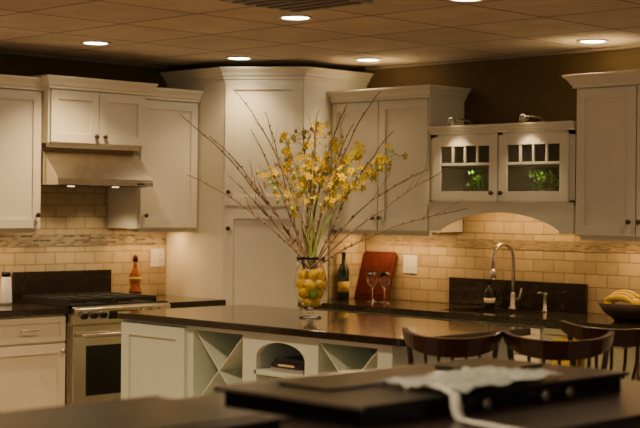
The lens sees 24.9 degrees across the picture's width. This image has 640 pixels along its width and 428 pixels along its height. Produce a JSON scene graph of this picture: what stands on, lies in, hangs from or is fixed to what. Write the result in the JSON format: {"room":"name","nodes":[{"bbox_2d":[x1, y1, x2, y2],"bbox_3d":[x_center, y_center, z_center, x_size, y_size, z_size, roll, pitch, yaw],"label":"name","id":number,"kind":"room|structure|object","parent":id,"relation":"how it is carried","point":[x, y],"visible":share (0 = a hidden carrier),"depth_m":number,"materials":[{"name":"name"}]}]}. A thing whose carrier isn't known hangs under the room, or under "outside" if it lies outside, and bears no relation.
{"room":"kitchen","nodes":[
{"label":"kitchen","id":0,"kind":"room"},
{"bbox_2d":[0,53,190,227],"bbox_3d":[-3.770,0.212,7.313,9.600,2.480,0.100,0,0,-45],"label":"wall","id":1,"kind":"structure","parent":0,"point":[18,65],"depth_m":9.43,"materials":[{"name":"brown paint"}]},
{"bbox_2d":[0,74,43,232],"bbox_3d":[-2.070,-0.356,8.649,0.890,0.940,0.398,0,0,-45],"label":"upper cabinet","id":2,"kind":"object","parent":1,"relation":"attached to","point":[20,96],"visible":1,"depth_m":8.72,"materials":[{"name":"beige paint"}]},
{"bbox_2d":[40,186,106,227],"bbox_3d":[-1.671,-0.042,9.327,0.725,0.267,0.011,0,0,-45],"label":"tile backsplash","id":3,"kind":"structure","parent":1,"relation":"attached to","point":[61,207],"depth_m":9.39,"materials":[{"name":"tile"}]},
{"bbox_2d":[0,228,165,294],"bbox_3d":[-2.148,0.326,8.854,3.075,0.472,0.014,0,0,-45],"label":"tile backsplash","id":4,"kind":"structure","parent":1,"relation":"attached to","point":[46,249],"depth_m":9.49,"materials":[{"name":"tile"}]},
{"bbox_2d":[12,269,110,301],"bbox_3d":[-1.653,0.457,9.327,0.755,0.184,0.021,0,0,-45],"label":"range back riser","id":5,"kind":"object","parent":4,"relation":"attached to","point":[71,281],"visible":0.68,"depth_m":9.29,"materials":[{"name":"stone"}]},
{"bbox_2d":[150,249,164,266],"bbox_3d":[-1.107,0.298,9.882,0.120,0.120,0.008,0,0,-45],"label":"power outlet","id":6,"kind":"object","parent":4,"relation":"attached to","point":[157,256],"visible":1,"depth_m":9.88,"materials":[{"name":"white plastic"}]},
{"bbox_2d":[0,50,168,68],"bbox_3d":[-4.040,-1.018,6.932,8.470,0.018,0.028,0,0,-45],"label":"trim","id":7,"kind":"structure","parent":1,"relation":"attached to","point":[1,51],"depth_m":9.41,"materials":[{"name":"wood"}]},
{"bbox_2d":[28,74,157,150],"bbox_3d":[-1.503,-0.623,9.163,0.845,0.430,0.468,0,0,-45],"label":"upper cabinet","id":8,"kind":"object","parent":1,"relation":"attached to","point":[76,112],"visible":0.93,"depth_m":9.00,"materials":[{"name":"beige paint"}]},
{"bbox_2d":[41,144,152,187],"bbox_3d":[-1.489,-0.299,9.147,0.727,0.258,0.493,0,0,-45],"label":"range hood","id":9,"kind":"object","parent":8,"relation":"attached to","point":[60,167],"visible":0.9,"depth_m":9.00,"materials":[{"name":"metal"}]},
{"bbox_2d":[107,87,203,231],"bbox_3d":[-1.112,-0.351,9.607,0.550,0.940,0.398,0,0,-45],"label":"upper cabinet","id":10,"kind":"object","parent":1,"relation":"attached to","point":[169,153],"visible":0.82,"depth_m":9.52,"materials":[{"name":"beige paint"}]},
{"bbox_2d":[0,395,289,427],"bbox_3d":[-0.598,0.577,3.948,0.870,0.040,0.590,0,0,-45],"label":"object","id":11,"kind":"structure","parent":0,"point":[156,411],"depth_m":4.00,"materials":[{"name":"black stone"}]},
{"bbox_2d":[0,0,639,69],"bbox_3d":[-0.399,-1.005,3.949,9.600,0.050,9.600,0,0,-45],"label":"ceiling","id":12,"kind":"structure","parent":0,"point":[190,34],"depth_m":7.83,"materials":[{"name":"tile"}]},
{"bbox_2d":[80,41,110,45],"bbox_3d":[-1.318,-1.002,8.517,0.184,0.008,0.184,0,0,-45],"label":"recessed light","id":13,"kind":"object","parent":12,"relation":"in","point":[93,43],"visible":1,"depth_m":8.52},
{"bbox_2d":[225,56,252,59],"bbox_3d":[-0.519,-0.998,9.302,0.184,0.008,0.184,0,0,-45],"label":"recessed light","id":14,"kind":"object","parent":12,"relation":"in","point":[231,57],"visible":1,"depth_m":9.30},
{"bbox_2d":[277,15,313,20],"bbox_3d":[-0.123,-0.986,7.293,0.184,0.008,0.184,0,0,-45],"label":"recessed light","id":15,"kind":"object","parent":12,"relation":"in","point":[283,17],"visible":1,"depth_m":7.28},
{"bbox_2d":[220,0,372,11],"bbox_3d":[-0.109,-0.979,6.685,0.500,0.017,0.500,0,0,-45],"label":"ceiling air vent","id":16,"kind":"object","parent":12,"relation":"in","point":[285,5],"depth_m":6.71,"materials":[{"name":"brown metal"}]},
{"bbox_2d":[354,58,381,61],"bbox_3d":[0.308,-0.990,9.323,0.184,0.008,0.184,0,0,-45],"label":"recessed light","id":17,"kind":"object","parent":12,"relation":"in","point":[357,59],"visible":1,"depth_m":9.31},
{"bbox_2d":[448,0,483,1],"bbox_3d":[0.662,-0.975,6.565,0.184,0.008,0.184,0,0,-45],"label":"recessed light","id":18,"kind":"object","parent":12,"relation":"in","point":[448,0],"visible":1,"depth_m":6.62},
{"bbox_2d":[577,39,608,43],"bbox_3d":[1.539,-0.973,8.177,0.184,0.008,0.184,0,0,-45],"label":"recessed light","id":19,"kind":"object","parent":12,"relation":"in","point":[583,41],"visible":1,"depth_m":8.17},
{"bbox_2d":[344,48,639,251],"bbox_3d":[2.983,0.280,7.277,0.100,2.480,9.500,0,0,-45],"label":"wall","id":20,"kind":"structure","parent":0,"point":[502,90],"depth_m":8.98,"materials":[{"name":"brown paint"}]},
{"bbox_2d":[326,84,470,235],"bbox_3d":[0.497,-0.334,9.411,0.398,0.940,0.905,0,0,-45],"label":"upper cabinet","id":21,"kind":"object","parent":20,"relation":"attached to","point":[406,111],"visible":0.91,"depth_m":9.25,"materials":[{"name":"beige paint"}]},
{"bbox_2d":[427,121,576,233],"bbox_3d":[1.169,-0.212,8.750,0.382,0.646,1.083,0,0,-45],"label":"upper cabinet","id":22,"kind":"object","parent":20,"relation":"attached to","point":[553,143],"visible":0.94,"depth_m":8.68,"materials":[{"name":"white wood"}]},
{"bbox_2d":[447,117,474,124],"bbox_3d":[0.871,-0.562,8.873,0.256,0.050,0.060,0,0,-45],"label":"light","id":23,"kind":"object","parent":22,"relation":"on","point":[451,120],"visible":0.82,"depth_m":8.80,"materials":[{"name":"silver metal"}]},
{"bbox_2d":[467,170,488,190],"bbox_3d":[0.984,-0.179,8.882,0.160,0.186,0.150,1,0,33],"label":"ivy","id":24,"kind":"object","parent":22,"relation":"in","point":[478,176],"visible":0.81,"depth_m":8.87,"materials":[{"name":"green plant"}]},
{"bbox_2d":[463,184,533,190],"bbox_3d":[1.088,-0.135,8.877,0.080,0.100,0.530,0,0,-45],"label":"glassware","id":25,"kind":"object","parent":22,"relation":"in","point":[525,187],"visible":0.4,"depth_m":8.70,"materials":[{"name":"clear glass"}]},
{"bbox_2d":[519,114,547,121],"bbox_3d":[1.253,-0.557,8.492,0.256,0.050,0.060,0,0,-45],"label":"light","id":26,"kind":"object","parent":22,"relation":"on","point":[522,118],"visible":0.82,"depth_m":8.41,"materials":[{"name":"silver metal"}]},
{"bbox_2d":[528,169,558,190],"bbox_3d":[1.328,-0.176,8.549,0.149,0.190,0.229,0,0,-45],"label":"ivy","id":27,"kind":"object","parent":22,"relation":"in","point":[539,173],"visible":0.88,"depth_m":8.54,"materials":[{"name":"green plant"}]},
{"bbox_2d":[365,44,639,69],"bbox_3d":[3.277,-0.945,6.897,0.028,0.018,8.370,0,0,-45],"label":"trim","id":28,"kind":"structure","parent":20,"relation":"attached to","point":[636,45],"depth_m":8.99,"materials":[{"name":"wood"}]},
{"bbox_2d":[366,232,639,313],"bbox_3d":[1.786,0.367,8.391,0.014,0.472,4.165,0,0,-45],"label":"tile backsplash","id":29,"kind":"structure","parent":20,"relation":"attached to","point":[607,267],"depth_m":8.99,"materials":[{"name":"tile"}]},
{"bbox_2d":[403,255,416,273],"bbox_3d":[0.595,0.331,9.571,0.008,0.120,0.120,0,0,-45],"label":"power outlet","id":30,"kind":"object","parent":29,"relation":"attached to","point":[409,261],"visible":1,"depth_m":9.57,"materials":[{"name":"white plastic"}]},
{"bbox_2d":[464,212,574,234],"bbox_3d":[1.298,0.031,8.884,0.011,0.185,1.060,0,0,-45],"label":"tile backsplash","id":31,"kind":"structure","parent":20,"relation":"attached to","point":[495,222],"depth_m":9.02,"materials":[{"name":"tile"}]},
{"bbox_2d":[562,70,639,241],"bbox_3d":[1.819,-0.315,8.090,0.398,0.940,0.867,0,0,-45],"label":"upper cabinet","id":32,"kind":"object","parent":20,"relation":"attached to","point":[608,103],"visible":1,"depth_m":8.10,"materials":[{"name":"beige paint"}]},
{"bbox_3d":[-0.424,1.524,3.959,9.600,0.050,9.600,0,0,-45],"label":"floor","id":33,"kind":"structure","parent":0,"visible":0},
{"bbox_2d":[0,314,65,411],"bbox_3d":[-1.900,1.028,8.645,0.535,0.875,0.636,0,0,-45],"label":"base cabinet","id":34,"kind":"object","parent":33,"relation":"on","point":[32,348],"visible":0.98,"depth_m":8.47,"materials":[{"name":"beige paint"}]},
{"bbox_2d":[14,292,170,404],"bbox_3d":[-1.413,0.989,9.066,0.730,0.958,0.688,0,0,-45],"label":"range","id":35,"kind":"object","parent":33,"relation":"on","point":[93,327],"visible":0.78,"depth_m":8.75,"materials":[{"name":"metal"}]},
{"bbox_2d":[160,67,372,308],"bbox_3d":[-0.376,0.258,9.870,0.977,2.435,1.077,0,0,-45],"label":"pantry cabinet","id":36,"kind":"object","parent":33,"relation":"on","point":[231,255],"visible":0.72,"depth_m":9.50,"materials":[{"name":"beige paint"}]},
{"bbox_2d":[328,231,364,298],"bbox_3d":[0.180,0.339,9.740,0.340,0.454,0.012,0,0,-45],"label":"tile backsplash","id":37,"kind":"structure","parent":36,"relation":"attached to","point":[354,254],"depth_m":9.73,"materials":[{"name":"tile"}]},
{"bbox_2d":[121,319,513,398],"bbox_3d":[-0.059,1.049,7.931,1.010,0.875,2.090,0,0,-45],"label":"kitchen island","id":38,"kind":"object","parent":33,"relation":"on","point":[174,361],"visible":0.42,"depth_m":7.87,"materials":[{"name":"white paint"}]},
{"bbox_2d":[271,355,304,374],"bbox_3d":[-0.092,0.774,7.445,0.226,0.068,0.245,0,0,-45],"label":"stacked books","id":39,"kind":"object","parent":38,"relation":"on","point":[292,364],"visible":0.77,"depth_m":7.37,"materials":[{"name":"paper"}]},
{"bbox_2d":[117,305,530,346],"bbox_3d":[-0.040,0.592,7.894,1.020,0.038,2.220,0,0,-45],"label":"island countertop","id":40,"kind":"structure","parent":38,"relation":"on","point":[339,326],"depth_m":7.65,"materials":[{"name":"stone"}]},
{"bbox_2d":[293,256,327,318],"bbox_3d":[-0.052,0.404,7.992,0.192,0.335,0.192,0,0,-45],"label":"glass vase","id":41,"kind":"object","parent":40,"relation":"on","point":[310,282],"visible":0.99,"depth_m":7.92,"materials":[{"name":"clear glass"}]},
{"bbox_2d":[180,88,466,262],"bbox_3d":[0.012,-0.187,8.068,1.603,0.986,0.567,1,0,4],"label":"branches","id":42,"kind":"object","parent":41,"relation":"in","point":[291,244],"visible":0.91,"depth_m":7.99,"materials":[{"name":"brown plant"}]},
{"bbox_2d":[256,120,407,257],"bbox_3d":[0.081,-0.108,7.977,0.817,0.805,0.394,1,0,14],"label":"flowers","id":43,"kind":"object","parent":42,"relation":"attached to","point":[340,177],"visible":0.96,"depth_m":7.96,"materials":[{"name":"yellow plant"}]},
{"bbox_2d":[303,308,421,318],"bbox_3d":[0.429,1.048,9.278,0.636,0.875,1.025,0,0,-45],"label":"base cabinet","id":44,"kind":"object","parent":33,"relation":"on","point":[381,314],"visible":0.02,"depth_m":9.02,"materials":[{"name":"beige paint"}]},
{"bbox_2d":[178,379,639,427],"bbox_3d":[-0.267,1.051,4.038,3.830,0.900,1.200,0,0,-45],"label":"countertop","id":45,"kind":"structure","parent":33,"relation":"on","point":[621,409],"depth_m":4.39,"materials":[{"name":"black stone"}]},
{"bbox_2d":[213,357,628,427],"bbox_3d":[0.372,0.566,4.724,1.350,0.076,0.635,0,0,-45],"label":"cooktop","id":46,"kind":"object","parent":45,"relation":"in","point":[351,399],"visible":0.91,"depth_m":4.44,"materials":[{"name":"black metal"}]},
{"bbox_2d":[378,366,560,392],"bbox_3d":[0.491,0.524,4.634,0.301,0.025,0.620,1,0,39],"label":"sheet","id":47,"kind":"object","parent":46,"relation":"on","point":[465,379],"visible":0.99,"depth_m":4.61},
{"bbox_2d":[429,384,514,427],"bbox_3d":[0.459,0.662,4.196,0.058,0.290,0.458,0,0,-33],"label":"strap","id":48,"kind":"object","parent":45,"relation":"on","point":[455,401],"visible":1,"depth_m":4.27,"materials":[{"name":"white fabric"}]},
{"bbox_2d":[402,327,502,364],"bbox_3d":[0.583,1.003,6.434,0.451,0.996,0.406,1,0,3],"label":"counter stool","id":49,"kind":"object","parent":33,"relation":"on","point":[452,348],"visible":0.44,"depth_m":6.26,"materials":[{"name":"brown wood"}]},
{"bbox_2d":[422,317,544,362],"bbox_3d":[1.111,1.058,8.595,0.636,0.875,0.895,0,0,-45],"label":"base cabinet","id":50,"kind":"object","parent":33,"relation":"on","point":[536,331],"visible":0.09,"depth_m":8.18,"materials":[{"name":"beige paint"}]},
{"bbox_2d":[502,329,614,369],"bbox_3d":[1.042,1.008,6.382,0.494,0.996,0.444,1,0,9],"label":"counter stool","id":51,"kind":"object","parent":33,"relation":"on","point":[556,350],"visible":0.4,"depth_m":6.20,"materials":[{"name":"brown wood"}]},
{"bbox_2d":[543,327,639,379],"bbox_3d":[1.642,1.067,8.047,0.641,0.872,0.616,0,0,-45],"label":"cabinet","id":52,"kind":"object","parent":33,"relation":"on","point":[549,333],"visible":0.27,"depth_m":7.73,"materials":[{"name":"wood"}]},
{"bbox_2d":[552,338,576,366],"bbox_3d":[1.337,0.802,7.915,0.035,0.237,0.140,0,0,-45],"label":"dish towel","id":53,"kind":"object","parent":52,"relation":"hanging from","point":[567,363],"visible":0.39,"depth_m":7.91,"materials":[{"name":"yellow fabric"}]},
{"bbox_2d":[559,320,639,380],"bbox_3d":[1.385,1.008,7.026,0.510,0.996,0.459,1,0,-13],"label":"counter stool","id":54,"kind":"object","parent":33,"relation":"on","point":[625,338],"visible":0.34,"depth_m":6.83,"materials":[{"name":"brown wood"}]},
{"bbox_3d":[-1.009,1.033,9.536,0.495,0.875,0.636,0,0,-45],"label":"base cabinet","id":55,"kind":"object","parent":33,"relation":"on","visible":0},
{"bbox_2d":[156,295,225,307],"bbox_3d":[-1.012,0.575,9.542,0.493,0.038,0.626,0,0,-45],"label":"countertop corner","id":56,"kind":"structure","parent":55,"relation":"on","point":[175,301],"depth_m":9.40,"materials":[{"name":"stone"}]},
{"bbox_2d":[129,255,141,293],"bbox_3d":[-1.219,0.411,9.569,0.086,0.285,0.086,0,0,-45],"label":"oil bottle","id":57,"kind":"object","parent":56,"relation":"on","point":[135,276],"visible":0.84,"depth_m":9.54,"materials":[{"name":"brown glass"}]},
{"bbox_3d":[-2.515,1.024,8.030,1.195,0.875,0.636,0,0,-45],"label":"base cabinet","id":58,"kind":"object","parent":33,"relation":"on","visible":0},
{"bbox_2d":[0,302,68,316],"bbox_3d":[-2.334,0.568,8.220,1.758,0.038,0.626,0,0,-45],"label":"countertop","id":59,"kind":"structure","parent":58,"relation":"on","point":[16,309],"depth_m":8.51,"materials":[{"name":"stone"}]},
{"bbox_2d":[0,271,11,304],"bbox_3d":[-1.905,0.450,8.798,0.074,0.200,0.074,0,0,-45],"label":"salt shaker","id":60,"kind":"object","parent":59,"relation":"on","point":[5,291],"visible":1,"depth_m":8.77,"materials":[{"name":"white ceramic"}]},
{"bbox_3d":[2.446,1.077,7.261,0.636,0.875,1.620,0,0,-45],"label":"base cabinet","id":61,"kind":"object","parent":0,"visible":0},
{"bbox_2d":[298,298,639,328],"bbox_3d":[1.555,0.607,8.170,0.626,0.038,4.175,0,0,-45],"label":"countertop","id":62,"kind":"structure","parent":61,"relation":"on","point":[534,317],"depth_m":8.65,"materials":[{"name":"stone"}]},
{"bbox_2d":[338,252,348,299],"bbox_3d":[0.156,0.410,9.636,0.078,0.315,0.078,0,0,-45],"label":"wine bottle","id":63,"kind":"object","parent":62,"relation":"on","point":[343,271],"visible":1,"depth_m":9.61,"materials":[{"name":"green glass"}]},
{"bbox_2d":[367,271,377,301],"bbox_3d":[0.340,0.472,9.424,0.072,0.195,0.072,0,0,-45],"label":"wine glass","id":64,"kind":"object","parent":62,"relation":"on","point":[372,277],"visible":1,"depth_m":9.40,"materials":[{"name":"clear glass"}]},
{"bbox_2d":[354,251,396,300],"bbox_3d":[0.376,0.412,9.707,0.109,0.322,0.300,0,0,-45],"label":"cutting board","id":65,"kind":"object","parent":62,"relation":"on","point":[375,261],"visible":0.86,"depth_m":9.70,"materials":[{"name":"brown wood"}]},
{"bbox_2d":[379,272,389,302],"bbox_3d":[0.417,0.473,9.346,0.072,0.195,0.072,0,0,-45],"label":"wine glass","id":66,"kind":"object","parent":62,"relation":"on","point":[384,279],"visible":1,"depth_m":9.32,"materials":[{"name":"clear glass"}]},
{"bbox_2d":[484,279,494,307],"bbox_3d":[1.050,0.492,8.968,0.070,0.174,0.069,0,0,-45],"label":"soap bottle","id":67,"kind":"object","parent":62,"relation":"on","point":[489,294],"visible":1,"depth_m":8.94,"materials":[{"name":"black glass"}]},
{"bbox_2d":[490,242,521,308],"bbox_3d":[1.129,0.375,8.772,0.246,0.411,0.101,0,0,-45],"label":"kitchen faucet","id":68,"kind":"object","parent":62,"relation":"on","point":[513,298],"visible":1,"depth_m":8.83,"materials":[{"name":"silver metal"}]},
{"bbox_2d":[449,277,587,312],"bbox_3d":[1.206,0.495,8.947,0.021,0.169,1.050,0,0,-45],"label":"sink back riser","id":69,"kind":"object","parent":62,"relation":"on","point":[568,297],"visible":0.93,"depth_m":8.88,"materials":[{"name":"stone"}]},
{"bbox_2d":[537,292,547,311],"bbox_3d":[1.329,0.522,8.653,0.090,0.121,0.040,0,0,-45],"label":"soap dispenser","id":70,"kind":"object","parent":62,"relation":"on","point":[545,294],"visible":1,"depth_m":8.66,"materials":[{"name":"silver metal"}]},
{"bbox_2d":[597,301,639,321],"bbox_3d":[1.693,0.539,7.986,0.330,0.100,0.330,0,0,-45],"label":"fruit bowl","id":71,"kind":"object","parent":62,"relation":"on","point":[620,311],"visible":0.94,"depth_m":7.89,"materials":[{"name":"wood"}]},
{"bbox_2d":[603,290,639,304],"bbox_3d":[1.686,0.467,7.978,0.178,0.099,0.236,0,0,-45],"label":"bananas","id":72,"kind":"object","parent":71,"relation":"on","point":[628,296],"visible":0.93,"depth_m":7.95,"materials":[{"name":"yellow food"}]}
]}

